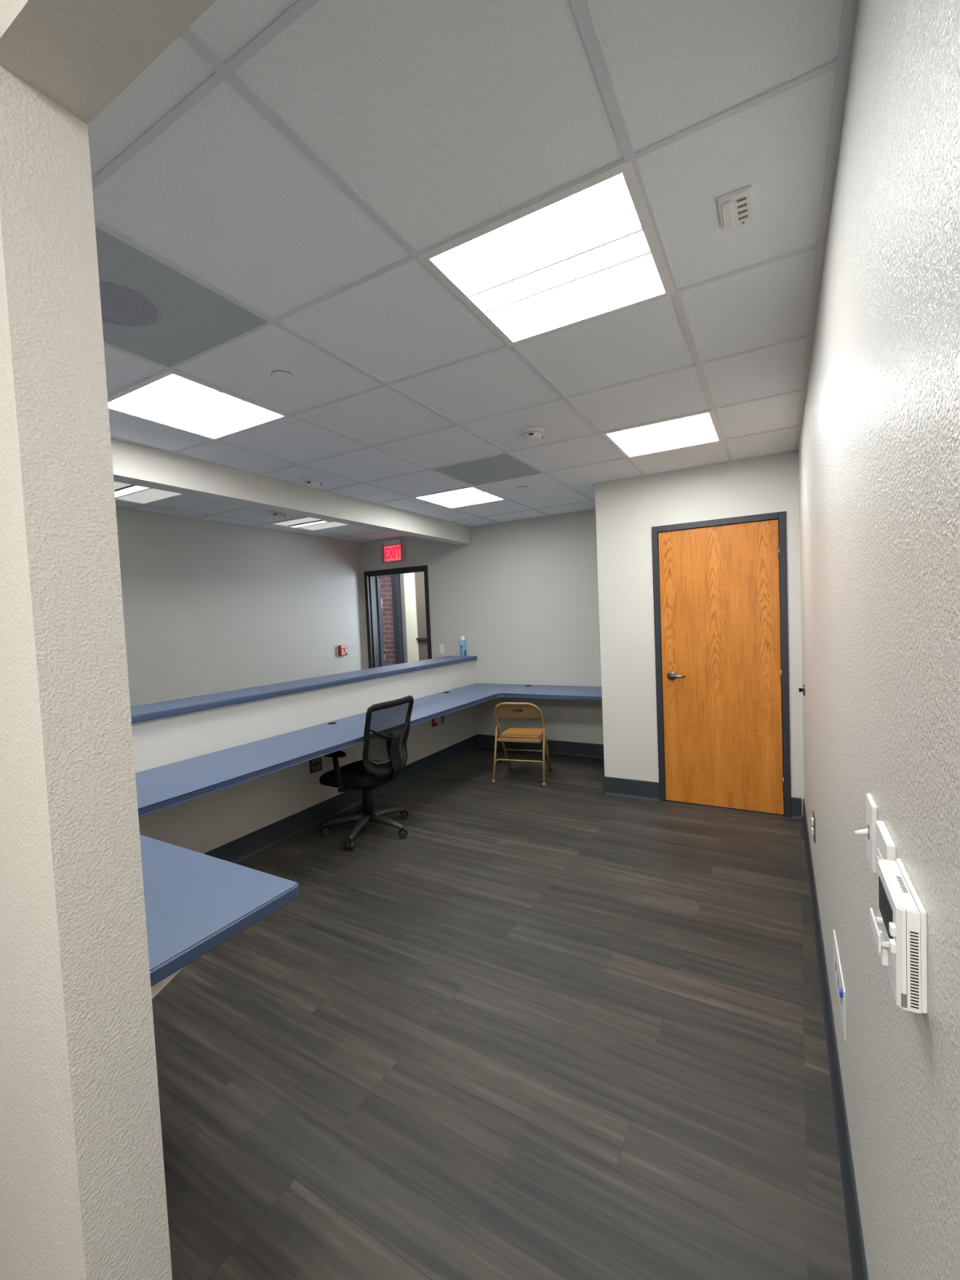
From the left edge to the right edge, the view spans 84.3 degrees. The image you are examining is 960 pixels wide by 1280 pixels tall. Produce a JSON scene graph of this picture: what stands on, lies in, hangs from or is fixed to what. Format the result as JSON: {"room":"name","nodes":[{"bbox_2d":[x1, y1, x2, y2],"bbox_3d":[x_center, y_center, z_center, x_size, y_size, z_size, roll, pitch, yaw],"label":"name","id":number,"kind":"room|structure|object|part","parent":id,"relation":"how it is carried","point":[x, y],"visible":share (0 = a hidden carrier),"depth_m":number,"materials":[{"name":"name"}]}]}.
{"room":"reception office","nodes":[
{"label":"reception office","id":0,"kind":"room"},
{"bbox_2d":[0,0,216,1279],"bbox_3d":[-1.827,0.178,1.490,4.930,2.750,0.116,-1,3,29],"label":"wall","id":1,"kind":"structure","parent":0,"point":[83,1196],"depth_m":0.78,"materials":[{"name":"paint"}]},
{"bbox_2d":[115,506,367,706],"bbox_3d":[-2.822,0.071,4.884,0.130,2.750,5.065,-1,3,29],"label":"wall","id":2,"kind":"structure","parent":0,"point":[210,606],"depth_m":5.32,"materials":[{"name":"grey paint"}]},
{"bbox_2d":[337,644,347,656],"bbox_3d":[-1.718,0.130,6.655,0.060,0.132,0.116,-1,3,29],"label":"fire alarm pull station","id":3,"kind":"object","parent":2,"relation":"attached to","point":[342,649],"visible":1,"depth_m":6.62,"materials":[{"name":"red plastic"}]},
{"bbox_2d":[111,438,470,545],"bbox_3d":[-1.395,-1.153,4.065,0.144,0.358,4.949,-1,3,29],"label":"wall header","id":4,"kind":"structure","parent":0,"point":[132,464],"depth_m":3.69,"materials":[{"name":"paint"}]},
{"bbox_2d":[131,659,477,853],"bbox_3d":[-1.310,0.896,4.159,0.132,1.035,4.949,-1,3,29],"label":"wall","id":5,"kind":"structure","parent":0,"point":[204,824],"depth_m":3.70,"materials":[{"name":"paint"}]},
{"bbox_2d":[130,656,477,723],"bbox_3d":[-1.420,0.359,4.184,0.410,0.040,4.946,-1,3,29],"label":"ledge","id":6,"kind":"object","parent":5,"relation":"on","point":[152,711],"visible":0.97,"depth_m":3.84,"materials":[{"name":"blue laminate"}]},
{"bbox_2d":[460,635,466,656],"bbox_3d":[-0.199,0.073,6.240,0.062,0.243,0.062,-1,3,29],"label":"spray can","id":7,"kind":"object","parent":6,"relation":"on","point":[463,648],"visible":1,"depth_m":6.22,"materials":[{"name":"blue metal"}]},
{"bbox_2d":[309,756,322,773],"bbox_3d":[-1.266,0.960,4.092,0.009,0.118,0.118,-1,3,29],"label":"wall outlet","id":8,"kind":"object","parent":5,"relation":"attached to","point":[315,765],"visible":0.9,"depth_m":4.09,"materials":[{"name":"black plastic"}]},
{"bbox_2d":[203,734,478,863],"bbox_3d":[-1.230,1.339,4.135,0.017,0.146,4.933,-1,3,29],"label":"baseboard","id":9,"kind":"structure","parent":5,"relation":"attached to","point":[236,851],"depth_m":4.09,"materials":[{"name":"grey plastic"}]},
{"bbox_2d":[135,683,602,999],"bbox_3d":[-0.452,0.714,3.664,1.854,0.157,4.947,-1,3,29],"label":"countertop","id":10,"kind":"structure","parent":5,"relation":"attached to","point":[195,902],"depth_m":1.86,"materials":[{"name":"blue laminate"}]},
{"bbox_2d":[431,717,437,726],"bbox_3d":[-0.467,0.843,5.491,0.039,0.100,0.070,-1,3,29],"label":"alarm box","id":11,"kind":"object","parent":5,"relation":"attached to","point":[434,722],"visible":0.75,"depth_m":5.46,"materials":[{"name":"plastic"}]},
{"bbox_2d":[440,715,444,724],"bbox_3d":[-0.397,0.833,5.640,0.009,0.115,0.070,-1,3,29],"label":"wall outlet","id":12,"kind":"object","parent":5,"relation":"attached to","point":[442,718],"visible":0.75,"depth_m":5.63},
{"bbox_2d":[377,574,395,666],"bbox_3d":[-1.888,-0.138,9.237,1.255,2.700,0.150,-1,3,29],"label":"brick wall","id":13,"kind":"structure","parent":0,"point":[385,580],"depth_m":8.95,"materials":[{"name":"red brick"}]},
{"bbox_2d":[391,573,404,664],"bbox_3d":[-1.321,-0.145,8.843,0.120,2.700,0.220,-1,3,29],"label":"trim","id":14,"kind":"structure","parent":13,"relation":"attached to","point":[395,579],"depth_m":8.74,"materials":[{"name":"black metal"}]},
{"bbox_2d":[403,571,427,662],"bbox_3d":[-0.159,-0.169,8.247,2.360,2.700,0.120,-1,3,29],"label":"wall","id":15,"kind":"structure","parent":0,"point":[409,578],"depth_m":8.67,"materials":[{"name":"white paint"}]},
{"bbox_2d":[400,573,408,662],"bbox_3d":[-1.220,-0.149,8.832,0.065,2.700,0.140,-1,3,29],"label":"trim","id":16,"kind":"structure","parent":15,"relation":"attached to","point":[402,576],"depth_m":8.76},
{"bbox_2d":[416,637,426,639],"bbox_3d":[-0.093,-0.035,8.144,2.150,0.035,0.050,-1,3,29],"label":"trim","id":17,"kind":"structure","parent":15,"relation":"attached to","point":[417,638],"depth_m":8.60,"materials":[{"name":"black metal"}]},
{"bbox_2d":[87,0,858,542],"bbox_3d":[-1.168,-1.125,2.704,4.930,0.020,7.100,-1,3,29],"label":"ceiling","id":18,"kind":"structure","parent":0,"point":[295,162],"depth_m":1.36,"materials":[{"name":"tile"}]},
{"bbox_2d":[114,481,183,504],"bbox_3d":[-2.657,-1.113,3.971,0.610,0.018,0.610,-1,3,29],"label":"recessed light","id":19,"kind":"object","parent":18,"relation":"in","point":[125,492],"visible":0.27,"depth_m":4.09,"materials":[{"name":"white plastic"}]},
{"bbox_3d":[-2.657,-1.110,3.971,0.610,0.012,0.610,-1,3,29],"label":"frame","id":20,"kind":"part","parent":19,"relation":"part of","materials":[{"name":"white plastic"}]},
{"bbox_2d":[95,226,267,367],"bbox_3d":[-1.126,-1.083,1.714,0.601,0.022,0.601,-1,3,29],"label":"panel","id":21,"kind":"object","parent":18,"relation":"attached to","point":[151,310],"visible":0.54,"depth_m":1.74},
{"bbox_2d":[107,369,290,440],"bbox_3d":[-1.361,-1.107,2.543,0.610,0.018,0.610,-1,3,29],"label":"recessed light","id":22,"kind":"object","parent":18,"relation":"in","point":[172,399],"visible":0.82,"depth_m":2.52,"materials":[{"name":"white plastic"}]},
{"bbox_2d":[270,511,286,518],"bbox_3d":[-1.866,-1.163,4.920,0.140,0.052,0.140,-1,3,29],"label":"smoke detector","id":23,"kind":"object","parent":18,"relation":"attached to","point":[275,513],"visible":0.93,"depth_m":4.88,"materials":[{"name":"white plastic"}]},
{"bbox_2d":[271,369,293,380],"bbox_3d":[-0.832,-1.113,2.229,0.085,0.012,0.085,-1,3,29],"label":"cap","id":24,"kind":"object","parent":18,"relation":"attached to","point":[279,375],"visible":1,"depth_m":2.22,"materials":[{"name":"white plastic"}]},
{"bbox_2d":[268,516,348,531],"bbox_3d":[-1.763,-1.223,5.562,0.610,0.018,0.610,-1,3,29],"label":"recessed light","id":25,"kind":"object","parent":18,"relation":"in","point":[307,523],"visible":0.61,"depth_m":5.59,"materials":[{"name":"white plastic"}]},
{"bbox_2d":[302,476,322,487],"bbox_3d":[-1.218,-1.144,3.868,0.140,0.052,0.140,-1,3,29],"label":"smoke detector","id":26,"kind":"object","parent":18,"relation":"attached to","point":[310,482],"visible":1,"depth_m":3.83,"materials":[{"name":"white plastic"}]},
{"bbox_2d":[412,486,506,508],"bbox_3d":[-0.170,-1.253,4.665,0.610,0.018,0.610,-1,3,29],"label":"recessed light","id":27,"kind":"object","parent":18,"relation":"in","point":[471,495],"visible":0.92,"depth_m":4.67,"materials":[{"name":"white plastic"}]},
{"bbox_2d":[433,453,542,485],"bbox_3d":[0.065,-1.230,3.836,0.601,0.018,0.601,-1,3,29],"label":"panel","id":28,"kind":"object","parent":18,"relation":"attached to","point":[501,467],"visible":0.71,"depth_m":3.81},
{"bbox_2d":[517,485,527,488],"bbox_3d":[0.351,-1.260,4.381,0.085,0.012,0.085,-1,3,29],"label":"cap","id":29,"kind":"object","parent":18,"relation":"attached to","point":[522,486],"visible":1,"depth_m":4.36,"materials":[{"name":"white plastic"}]},
{"bbox_2d":[520,426,544,442],"bbox_3d":[0.302,-1.175,3.053,0.140,0.052,0.140,-1,3,29],"label":"smoke detector","id":30,"kind":"object","parent":18,"relation":"attached to","point":[531,434],"visible":1,"depth_m":3.01,"materials":[{"name":"white plastic"}]},
{"bbox_2d":[417,160,674,346],"bbox_3d":[0.232,-1.137,1.646,0.610,0.018,0.610,-1,3,29],"label":"recessed light","id":31,"kind":"object","parent":18,"relation":"in","point":[588,250],"visible":1,"depth_m":1.58,"materials":[{"name":"white plastic"}]},
{"bbox_2d":[600,409,723,458],"bbox_3d":[1.126,-1.246,3.238,0.610,0.018,0.610,-1,3,29],"label":"recessed light","id":32,"kind":"object","parent":18,"relation":"in","point":[700,428],"visible":0.98,"depth_m":3.22,"materials":[{"name":"white plastic"}]},
{"bbox_2d":[717,185,754,231],"bbox_3d":[0.677,-1.133,1.401,0.080,0.022,0.128,-1,3,29],"label":"fire alarm strobe","id":33,"kind":"object","parent":18,"relation":"attached to","point":[735,208],"visible":1,"depth_m":1.39,"materials":[{"name":"white plastic"}]},
{"bbox_2d":[360,509,603,744],"bbox_3d":[0.021,-0.114,6.259,3.742,2.750,0.130,-1,3,29],"label":"wall","id":34,"kind":"structure","parent":0,"point":[522,596],"depth_m":5.91,"materials":[{"name":"grey paint"}]},
{"bbox_2d":[381,538,404,564],"bbox_3d":[-1.106,-1.126,6.728,0.356,0.287,0.035,-1,3,29],"label":"exit sign","id":35,"kind":"object","parent":34,"relation":"attached to","point":[392,550],"visible":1,"depth_m":6.71,"materials":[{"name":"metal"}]},
{"bbox_3d":[-1.108,-1.099,6.723,0.336,0.219,0.004,-1,3,29],"label":"acrylic panel","id":36,"kind":"part","parent":35,"relation":"part of","materials":[{"name":"red plastic"}]},
{"bbox_2d":[439,644,444,653],"bbox_3d":[-0.467,0.108,6.466,0.072,0.116,0.014,-1,3,29],"label":"light switch","id":37,"kind":"object","parent":34,"relation":"attached to","point":[441,646],"visible":1,"depth_m":6.47,"materials":[{"name":"white plastic"}]},
{"bbox_2d":[477,733,604,758],"bbox_3d":[0.770,1.176,5.843,1.832,0.146,0.017,-1,3,29],"label":"baseboard","id":38,"kind":"structure","parent":34,"relation":"attached to","point":[556,747],"depth_m":5.80,"materials":[{"name":"grey plastic"}]},
{"bbox_2d":[562,710,568,720],"bbox_3d":[0.925,0.816,5.736,0.070,0.114,0.009,-1,3,29],"label":"wall outlet","id":39,"kind":"object","parent":34,"relation":"attached to","point":[565,713],"visible":1,"depth_m":5.73,"materials":[{"name":"grey plastic"}]},
{"bbox_2d":[151,746,853,1279],"bbox_3d":[-1.287,1.424,4.497,7.300,0.050,10.000,-1,3,29],"label":"floor","id":40,"kind":"structure","parent":0,"point":[564,1028],"depth_m":1.86,"materials":[{"name":"plastic"}]},
{"bbox_2d":[319,695,413,849],"bbox_3d":[-0.824,0.913,3.872,0.664,0.982,0.662,-1,3,29],"label":"office chair","id":41,"kind":"object","parent":40,"relation":"on","point":[387,724],"visible":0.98,"depth_m":3.73,"materials":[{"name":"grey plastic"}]},
{"bbox_3d":[-0.938,0.917,3.697,0.084,0.266,0.181,-1,3,29],"label":"armrest","id":42,"kind":"part","parent":41,"relation":"part of","materials":[{"name":"black plastic"}]},
{"bbox_3d":[-0.997,1.317,3.880,0.295,0.076,0.072,-3,3,-7],"label":"leg","id":43,"kind":"part","parent":41,"relation":"part of","materials":[{"name":"grey plastic"}]},
{"bbox_3d":[-0.880,0.994,3.912,0.524,0.108,0.500,-1,3,29],"label":"seat","id":44,"kind":"part","parent":41,"relation":"part of","materials":[{"name":"black fabric"}]},
{"bbox_3d":[-0.857,1.318,3.727,0.072,0.076,0.295,-2,3,12],"label":"leg","id":45,"kind":"part","parent":41,"relation":"part of","materials":[{"name":"grey plastic"}]},
{"bbox_3d":[-0.895,1.305,4.062,0.072,0.076,0.295,-4,3,-24],"label":"leg","id":46,"kind":"part","parent":41,"relation":"part of","materials":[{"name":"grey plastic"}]},
{"bbox_3d":[-0.667,1.306,3.813,0.296,0.076,0.072,-1,3,29],"label":"leg","id":47,"kind":"part","parent":41,"relation":"part of","materials":[{"name":"grey plastic"}]},
{"bbox_3d":[-0.629,0.685,3.775,0.151,0.536,0.522,-1,3,29],"label":"frame","id":48,"kind":"part","parent":41,"relation":"part of","materials":[{"name":"black plastic"}]},
{"bbox_3d":[-0.691,1.298,4.021,0.295,0.076,0.072,-5,3,-43],"label":"leg","id":49,"kind":"part","parent":41,"relation":"part of","materials":[{"name":"grey plastic"}]},
{"bbox_2d":[492,702,551,786],"bbox_3d":[0.406,0.930,5.019,0.503,0.751,0.492,-2,3,19],"label":"folding chair","id":50,"kind":"object","parent":40,"relation":"on","point":[505,709],"visible":1,"depth_m":4.89,"materials":[{"name":"beige metal"}]},
{"bbox_3d":[0.143,1.056,4.953,0.025,0.501,0.171,-2,3,22],"label":"leg","id":51,"kind":"part","parent":50,"relation":"part of","materials":[{"name":"beige metal"}]},
{"bbox_3d":[0.345,0.649,4.864,0.436,0.141,0.101,-2,3,19],"label":"backrest","id":52,"kind":"part","parent":50,"relation":"part of","materials":[{"name":"beige metal"}]},
{"bbox_3d":[0.410,0.912,5.033,0.412,0.032,0.370,-2,3,19],"label":"seat","id":53,"kind":"part","parent":50,"relation":"part of","materials":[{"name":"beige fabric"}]},
{"bbox_3d":[0.580,1.043,4.804,0.025,0.501,0.171,-2,3,16],"label":"leg","id":54,"kind":"part","parent":50,"relation":"part of","materials":[{"name":"beige metal"}]},
{"bbox_2d":[595,451,804,817],"bbox_3d":[1.655,-0.091,4.123,1.438,2.750,0.120,-1,3,29],"label":"wall","id":55,"kind":"structure","parent":0,"point":[627,510],"depth_m":4.23,"materials":[{"name":"paint"}]},
{"bbox_2d":[604,776,659,800],"bbox_3d":[1.244,1.221,4.366,0.442,0.146,0.017,-1,3,29],"label":"baseboard","id":56,"kind":"structure","parent":55,"relation":"attached to","point":[643,789],"depth_m":4.36,"materials":[{"name":"grey plastic"}]},
{"bbox_2d":[651,511,791,817],"bbox_3d":[1.812,0.191,4.024,0.915,2.182,0.193,-1,3,29],"label":"door","id":57,"kind":"structure","parent":55,"relation":"in","point":[720,593],"depth_m":3.98,"materials":[{"name":"brown wood"}]},
{"bbox_3d":[1.531,0.281,4.111,0.122,0.027,0.059,-1,3,29],"label":"lever handle","id":58,"kind":"part","parent":57,"relation":"part of","materials":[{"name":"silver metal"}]},
{"bbox_2d":[791,796,801,818],"bbox_3d":[2.263,1.202,3.792,0.063,0.146,0.017,-1,3,29],"label":"baseboard","id":59,"kind":"structure","parent":55,"relation":"attached to","point":[796,802],"depth_m":3.79,"materials":[{"name":"grey plastic"}]},
{"bbox_2d":[798,0,959,1279],"bbox_3d":[0.832,0.080,1.068,0.120,2.750,6.263,-1,3,29],"label":"wall","id":60,"kind":"structure","parent":0,"point":[879,446],"depth_m":0.75,"materials":[{"name":"white textured paint"}]},
{"bbox_2d":[798,684,804,695],"bbox_3d":[2.038,0.317,3.358,0.033,0.072,0.072,-1,3,29],"label":"bumper cover","id":61,"kind":"object","parent":60,"relation":"attached to","point":[802,689],"visible":0.99,"depth_m":3.35,"materials":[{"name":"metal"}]},
{"bbox_2d":[811,810,815,843],"bbox_3d":[1.641,0.918,2.612,0.013,0.120,0.116,-1,3,29],"label":"outlet","id":62,"kind":"object","parent":60,"relation":"attached to","point":[813,820],"visible":1,"depth_m":2.60,"materials":[{"name":"white plastic"}]},
{"bbox_2d":[801,798,868,1279],"bbox_3d":[1.352,1.317,2.091,0.017,0.146,3.883,-1,3,29],"label":"baseboard","id":63,"kind":"structure","parent":60,"relation":"attached to","point":[855,1240],"depth_m":1.54,"materials":[{"name":"grey plastic"}]},
{"bbox_2d":[833,929,846,1040],"bbox_3d":[1.045,0.995,1.550,0.012,0.136,0.310,-1,3,29],"label":"jack plate","id":64,"kind":"object","parent":60,"relation":"attached to","point":[840,986],"visible":1,"depth_m":1.51,"materials":[{"name":"white plastic"}]},
{"bbox_2d":[854,793,877,873],"bbox_3d":[0.672,0.334,0.927,0.029,0.116,0.072,-1,3,29],"label":"toggle switch","id":65,"kind":"object","parent":60,"relation":"attached to","point":[871,806],"visible":0.94,"depth_m":0.91,"materials":[{"name":"white plastic"}]},
{"bbox_3d":[0.681,0.334,0.922,0.008,0.116,0.072,-1,3,29],"label":"plate","id":66,"kind":"part","parent":65,"relation":"part of","materials":[{"name":"white plastic"}]},
{"bbox_2d":[875,820,896,874],"bbox_3d":[0.608,0.330,0.796,0.012,0.085,0.100,-1,3,29],"label":"wall sensor","id":67,"kind":"object","parent":60,"relation":"attached to","point":[886,848],"visible":0.51,"depth_m":0.79,"materials":[{"name":"white plastic"}]},
{"bbox_2d":[870,858,927,1013],"bbox_3d":[0.521,0.362,0.668,0.039,0.123,0.144,-1,3,29],"label":"thermostat","id":68,"kind":"object","parent":60,"relation":"attached to","point":[900,936],"visible":1,"depth_m":0.61,"materials":[{"name":"white plastic"}]},
{"bbox_2d":[879,929,888,965],"bbox_3d":[0.521,0.398,0.687,0.006,0.020,0.050,-1,3,29],"label":"switch","id":69,"kind":"object","parent":68,"relation":"attached to","point":[883,955],"depth_m":0.67,"materials":[{"name":"white plastic"}]},
{"bbox_2d":[896,875,908,893],"bbox_3d":[0.523,0.303,0.658,0.005,0.002,0.042,-1,3,29],"label":"vent","id":70,"kind":"object","parent":68,"relation":"attached to","point":[902,882],"depth_m":0.66,"materials":[{"name":"white plastic"}]},
{"bbox_3d":[0.535,0.359,0.659,0.006,0.119,0.144,-1,3,29],"label":"plate","id":71,"kind":"part","parent":68,"relation":"part of","materials":[{"name":"white plastic"}]},
{"bbox_2d":[910,931,919,1008],"bbox_3d":[0.495,0.376,0.604,0.007,0.089,0.002,-1,3,29],"label":"vent","id":72,"kind":"object","parent":68,"relation":"attached to","point":[914,935],"depth_m":0.60,"materials":[{"name":"white plastic"}]},
{"bbox_3d":[-1.523,-0.064,7.222,0.245,2.700,0.029,-1,3,29],"label":"wall","id":73,"kind":"structure","parent":0,"visible":0},
{"bbox_2d":[364,564,431,668],"bbox_3d":[-1.212,0.177,7.182,0.616,2.195,1.746,-4,3,-34],"label":"door","id":74,"kind":"structure","parent":73,"relation":"in","point":[373,598],"depth_m":7.02,"materials":[{"name":"metal"}]}
]}

